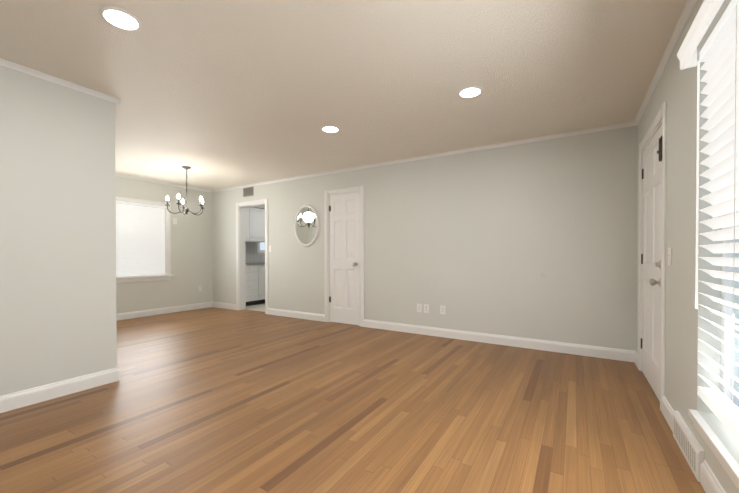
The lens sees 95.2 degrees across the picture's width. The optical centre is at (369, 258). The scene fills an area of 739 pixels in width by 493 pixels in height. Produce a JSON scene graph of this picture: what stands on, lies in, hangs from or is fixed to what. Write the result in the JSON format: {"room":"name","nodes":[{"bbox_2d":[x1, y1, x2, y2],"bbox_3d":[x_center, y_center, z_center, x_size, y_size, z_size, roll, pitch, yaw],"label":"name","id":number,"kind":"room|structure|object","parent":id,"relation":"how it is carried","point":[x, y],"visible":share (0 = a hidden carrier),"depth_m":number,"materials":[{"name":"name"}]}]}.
{"room":"empty living room","nodes":[
{"label":"empty living room","id":0,"kind":"room"},
{"bbox_2d":[0,65,116,395],"bbox_3d":[-3.057,-0.139,1.549,0.140,2.400,3.200,0,1,31],"label":"wall","id":1,"kind":"structure","parent":0,"point":[57,240],"depth_m":2.54,"materials":[{"name":"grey paint"}]},
{"bbox_2d":[0,58,115,102],"bbox_3d":[-2.931,-1.323,1.579,0.032,0.033,3.000,0,1,31],"label":"crown molding","id":2,"kind":"structure","parent":1,"relation":"attached to","point":[5,63],"depth_m":2.52,"materials":[{"name":"white wood"}]},
{"bbox_2d":[0,368,115,412],"bbox_3d":[-2.946,1.003,1.591,0.016,0.114,3.030,0,1,31],"label":"baseboard","id":3,"kind":"structure","parent":1,"relation":"attached to","point":[23,398],"depth_m":2.53,"materials":[{"name":"white wood"}]},
{"bbox_2d":[116,367,119,380],"bbox_3d":[-3.467,0.985,3.693,3.096,0.114,0.016,0,1,31],"label":"baseboard","id":4,"kind":"structure","parent":1,"relation":"attached to","point":[117,368],"depth_m":2.88,"materials":[{"name":"white wood"}]},
{"bbox_2d":[116,176,211,313],"bbox_3d":[-4.122,-0.176,5.714,0.140,2.400,3.080,0,1,31],"label":"wall","id":5,"kind":"structure","parent":0,"point":[191,252],"depth_m":6.41,"materials":[{"name":"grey paint"}]},
{"bbox_2d":[116,203,163,275],"bbox_3d":[-4.095,-0.320,5.825,0.050,1.261,1.036,0,1,31],"label":"dining room window","id":6,"kind":"structure","parent":5,"relation":"in","point":[144,206],"depth_m":5.89,"materials":[{"name":"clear glass"}]},
{"bbox_2d":[116,201,165,276],"bbox_3d":[-4.034,-0.322,5.788,0.056,1.251,1.024,0,1,31],"label":"window blind","id":7,"kind":"object","parent":6,"relation":"attached to","point":[140,240],"visible":0.67,"depth_m":5.86,"materials":[{"name":"white fabric"}]},
{"bbox_2d":[116,196,172,282],"bbox_3d":[-4.020,-0.307,5.779,0.124,1.430,1.216,0,1,31],"label":"window frame","id":8,"kind":"structure","parent":5,"relation":"attached to","point":[141,278],"depth_m":6.12,"materials":[{"name":"white wood"}]},
{"bbox_2d":[115,174,210,191],"bbox_3d":[-4.012,-1.360,5.718,0.032,0.033,2.820,0,1,31],"label":"crown molding","id":9,"kind":"structure","parent":5,"relation":"attached to","point":[119,175],"depth_m":6.10,"materials":[{"name":"white wood"}]},
{"bbox_2d":[116,301,211,320],"bbox_3d":[-4.011,0.967,5.756,0.016,0.114,2.910,0,1,31],"label":"baseboard","id":10,"kind":"structure","parent":5,"relation":"attached to","point":[143,313],"depth_m":6.13,"materials":[{"name":"white wood"}]},
{"bbox_2d":[172,218,176,223],"bbox_3d":[-3.650,-0.692,6.323,0.024,0.116,0.080,0,1,31],"label":"thermostat","id":11,"kind":"object","parent":5,"relation":"attached to","point":[174,220],"visible":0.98,"depth_m":6.31,"materials":[{"name":"white plastic"}]},
{"bbox_2d":[0,0,686,190],"bbox_3d":[-1.076,-1.420,3.890,7.230,0.120,9.280,0,1,31],"label":"ceiling","id":12,"kind":"structure","parent":0,"point":[217,94],"depth_m":2.44,"materials":[{"name":"beige paint"}]},
{"bbox_2d":[100,7,141,30],"bbox_3d":[-1.393,-1.337,1.893,0.190,0.008,0.190,0,1,31],"label":"recessed light","id":13,"kind":"object","parent":12,"relation":"in","point":[120,18],"visible":1,"depth_m":1.88,"materials":[{"name":"white plastic"}]},
{"bbox_2d":[165,166,204,214],"bbox_3d":[-2.738,-1.013,5.095,0.544,0.712,0.520,0,1,31],"label":"chandelier","id":14,"kind":"object","parent":12,"relation":"hanging from","point":[186,210],"visible":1,"depth_m":5.04,"materials":[{"name":"grey metal"}]},
{"bbox_2d":[321,126,339,132],"bbox_3d":[-0.409,-1.351,3.542,0.190,0.008,0.190,0,1,31],"label":"recessed light","id":15,"kind":"object","parent":12,"relation":"in","point":[331,129],"visible":0.96,"depth_m":3.54,"materials":[{"name":"white plastic"}]},
{"bbox_2d":[458,86,481,97],"bbox_3d":[0.818,-1.344,2.741,0.190,0.008,0.190,0,1,31],"label":"recessed light","id":16,"kind":"object","parent":12,"relation":"in","point":[471,92],"visible":1,"depth_m":2.73,"materials":[{"name":"white plastic"}]},
{"bbox_2d":[0,303,705,492],"bbox_3d":[-1.076,1.100,3.912,7.230,0.120,9.280,0,1,31],"label":"floor","id":17,"kind":"structure","parent":0,"point":[212,400],"depth_m":2.19,"materials":[{"name":"brown wood"}]},
{"bbox_2d":[245,262,260,305],"bbox_3d":[-2.774,0.551,7.195,0.624,0.920,0.538,0,1,31],"label":"base cabinet","id":18,"kind":"object","parent":17,"relation":"on","point":[255,281],"depth_m":7.16,"materials":[{"name":"white paint"}]},
{"bbox_2d":[261,261,264,303],"bbox_3d":[-2.514,0.547,7.621,0.624,0.920,0.460,0,1,31],"label":"base cabinet","id":19,"kind":"object","parent":17,"relation":"on","point":[263,262],"depth_m":7.38,"materials":[{"name":"white paint"}]},
{"bbox_2d":[212,125,637,350],"bbox_3d":[-0.258,-0.172,5.241,7.230,2.400,0.140,0,1,31],"label":"wall","id":20,"kind":"structure","parent":0,"point":[480,241],"depth_m":4.13,"materials":[{"name":"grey paint"}]},
{"bbox_2d":[212,301,235,309],"bbox_3d":[-2.920,0.958,6.785,0.747,0.114,0.016,0,1,31],"label":"baseboard","id":21,"kind":"structure","parent":20,"relation":"attached to","point":[214,304],"depth_m":6.77,"materials":[{"name":"white wood"}]},
{"bbox_2d":[243,187,252,196],"bbox_3d":[-2.298,-1.254,6.389,0.290,0.170,0.013,0,1,31],"label":"air vent","id":22,"kind":"object","parent":20,"relation":"in","point":[247,191],"visible":1,"depth_m":6.39,"materials":[{"name":"silver metal"}]},
{"bbox_2d":[236,199,267,313],"bbox_3d":[-2.185,-0.032,6.408,0.891,2.100,0.160,0,1,31],"label":"door frame","id":23,"kind":"structure","parent":20,"relation":"attached to","point":[240,262],"depth_m":6.55,"materials":[{"name":"white wood"}]},
{"bbox_2d":[268,308,324,320],"bbox_3d":[-1.282,0.966,5.785,1.309,0.114,0.016,0,1,31],"label":"baseboard","id":24,"kind":"structure","parent":20,"relation":"attached to","point":[279,312],"depth_m":5.75,"materials":[{"name":"white wood"}]},
{"bbox_2d":[294,204,319,246],"bbox_3d":[-1.052,-0.542,5.625,0.548,0.708,0.025,0,1,31],"label":"oval mirror","id":25,"kind":"object","parent":20,"relation":"attached to","point":[306,225],"visible":1,"depth_m":5.62,"materials":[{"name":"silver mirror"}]},
{"bbox_2d":[329,192,358,324],"bbox_3d":[-0.409,0.012,5.244,0.577,2.017,0.102,0,1,31],"label":"closet door","id":26,"kind":"structure","parent":20,"relation":"in","point":[344,259],"depth_m":5.25,"materials":[{"name":"white paint"}]},
{"bbox_2d":[324,186,363,326],"bbox_3d":[-0.369,-0.030,5.300,0.746,2.114,0.160,0,1,31],"label":"trim","id":27,"kind":"structure","parent":20,"relation":"attached to","point":[329,193],"depth_m":5.22,"materials":[{"name":"white wood"}]},
{"bbox_2d":[417,304,421,311],"bbox_3d":[0.676,0.679,4.590,0.070,0.114,0.008,0,1,31],"label":"electrical outlet","id":28,"kind":"object","parent":20,"relation":"attached to","point":[419,307],"visible":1,"depth_m":4.59,"materials":[{"name":"white plastic"}]},
{"bbox_2d":[211,122,636,192],"bbox_3d":[-0.302,-1.355,5.157,6.950,0.033,0.032,0,1,31],"label":"crown molding","id":29,"kind":"structure","parent":20,"relation":"attached to","point":[628,124],"depth_m":4.29,"materials":[{"name":"white wood"}]},
{"bbox_2d":[424,304,428,312],"bbox_3d":[0.763,0.679,4.537,0.070,0.114,0.008,0,1,31],"label":"electrical outlet","id":30,"kind":"object","parent":20,"relation":"attached to","point":[426,308],"visible":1,"depth_m":4.54,"materials":[{"name":"white plastic"}]},
{"bbox_2d":[440,305,444,314],"bbox_3d":[0.959,0.680,4.418,0.070,0.114,0.008,0,1,31],"label":"electrical outlet","id":31,"kind":"object","parent":20,"relation":"attached to","point":[442,309],"visible":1,"depth_m":4.42,"materials":[{"name":"white plastic"}]},
{"bbox_2d":[363,319,637,364],"bbox_3d":[1.290,0.980,4.215,3.227,0.114,0.016,0,1,31],"label":"baseboard","id":32,"kind":"structure","parent":20,"relation":"attached to","point":[553,346],"depth_m":3.96,"materials":[{"name":"white wood"}]},
{"bbox_2d":[636,0,738,492],"bbox_3d":[1.169,-0.133,0.774,0.140,2.400,6.280,0,1,31],"label":"wall","id":33,"kind":"structure","parent":0,"point":[676,89],"depth_m":1.85,"materials":[{"name":"grey paint"}]},
{"bbox_2d":[641,124,661,400],"bbox_3d":[2.264,0.034,2.718,0.111,2.017,0.939,0,1,31],"label":"front door","id":34,"kind":"structure","parent":33,"relation":"in","point":[651,254],"depth_m":2.71,"materials":[{"name":"white paint"}]},
{"bbox_2d":[638,102,666,411],"bbox_3d":[2.348,-0.007,2.697,0.189,2.114,1.046,0,1,31],"label":"door frame","id":35,"kind":"structure","parent":33,"relation":"attached to","point":[660,118],"depth_m":2.32,"materials":[{"name":"white wood"}]},
{"bbox_2d":[633,0,697,124],"bbox_3d":[1.080,-1.316,0.783,0.032,0.033,5.940,0,1,31],"label":"crown molding","id":36,"kind":"structure","parent":33,"relation":"attached to","point":[682,21],"depth_m":2.18,"materials":[{"name":"white wood"}]},
{"bbox_2d":[662,396,674,431],"bbox_3d":[1.914,0.998,2.155,0.016,0.114,0.347,0,1,31],"label":"baseboard","id":37,"kind":"structure","parent":33,"relation":"attached to","point":[667,411],"depth_m":2.16,"materials":[{"name":"white wood"}]},
{"bbox_2d":[667,248,671,264],"bbox_3d":[1.934,-0.010,2.182,0.018,0.114,0.070,0,1,31],"label":"light switch","id":38,"kind":"object","parent":33,"relation":"attached to","point":[669,255],"visible":0.98,"depth_m":2.17,"materials":[{"name":"white plastic"}]},
{"bbox_2d":[673,411,703,481],"bbox_3d":[1.692,0.982,1.800,0.023,0.153,0.480,0,1,31],"label":"air vent","id":39,"kind":"object","parent":33,"relation":"in","point":[691,448],"visible":1,"depth_m":1.75,"materials":[{"name":"grey metal"}]},
{"bbox_2d":[677,0,723,69],"bbox_3d":[1.137,-1.012,0.926,0.076,0.086,1.902,0,1,31],"label":"valance","id":40,"kind":"object","parent":33,"relation":"attached to","point":[700,25],"visible":1,"depth_m":1.51,"materials":[{"name":"white wood"}]},
{"bbox_2d":[700,460,725,492],"bbox_3d":[0.561,1.018,-0.061,0.016,0.114,3.865,0,1,31],"label":"baseboard","id":41,"kind":"structure","parent":33,"relation":"attached to","point":[709,482],"depth_m":1.50,"materials":[{"name":"white wood"}]},
{"bbox_2d":[688,409,738,489],"bbox_3d":[1.192,0.812,0.909,0.112,0.080,1.824,0,1,31],"label":"sill","id":42,"kind":"structure","parent":33,"relation":"attached to","point":[724,457],"depth_m":1.39,"materials":[{"name":"white wood"}]},
{"bbox_2d":[695,0,738,440],"bbox_3d":[1.185,-0.162,0.904,0.075,1.696,1.784,0,1,31],"label":"window blind","id":43,"kind":"object","parent":33,"relation":"attached to","point":[719,54],"visible":0.98,"depth_m":1.46,"materials":[{"name":"white plastic"}]},
{"bbox_2d":[720,211,738,407],"bbox_3d":[1.263,-0.121,0.857,0.050,1.781,1.796,0,1,31],"label":"window","id":44,"kind":"structure","parent":33,"relation":"in","point":[726,351],"depth_m":1.59,"materials":[{"name":"clear glass"}]},
{"bbox_3d":[-2.502,-0.200,8.368,0.140,2.400,2.860,0,1,31],"label":"wall","id":45,"kind":"structure","parent":0,"visible":0},
{"bbox_2d":[245,207,264,242],"bbox_3d":[-2.775,-0.746,7.441,0.351,0.770,0.978,0,1,31],"label":"upper cabinet","id":46,"kind":"object","parent":45,"relation":"attached to","point":[255,224],"visible":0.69,"depth_m":7.51,"materials":[{"name":"white paint"}]},
{"bbox_2d":[245,242,264,261],"bbox_3d":[-2.636,-0.141,8.001,0.010,0.444,2.068,0,1,31],"label":"backsplash","id":47,"kind":"structure","parent":45,"relation":"attached to","point":[251,252],"depth_m":7.85,"materials":[{"name":"tile"}]}
]}

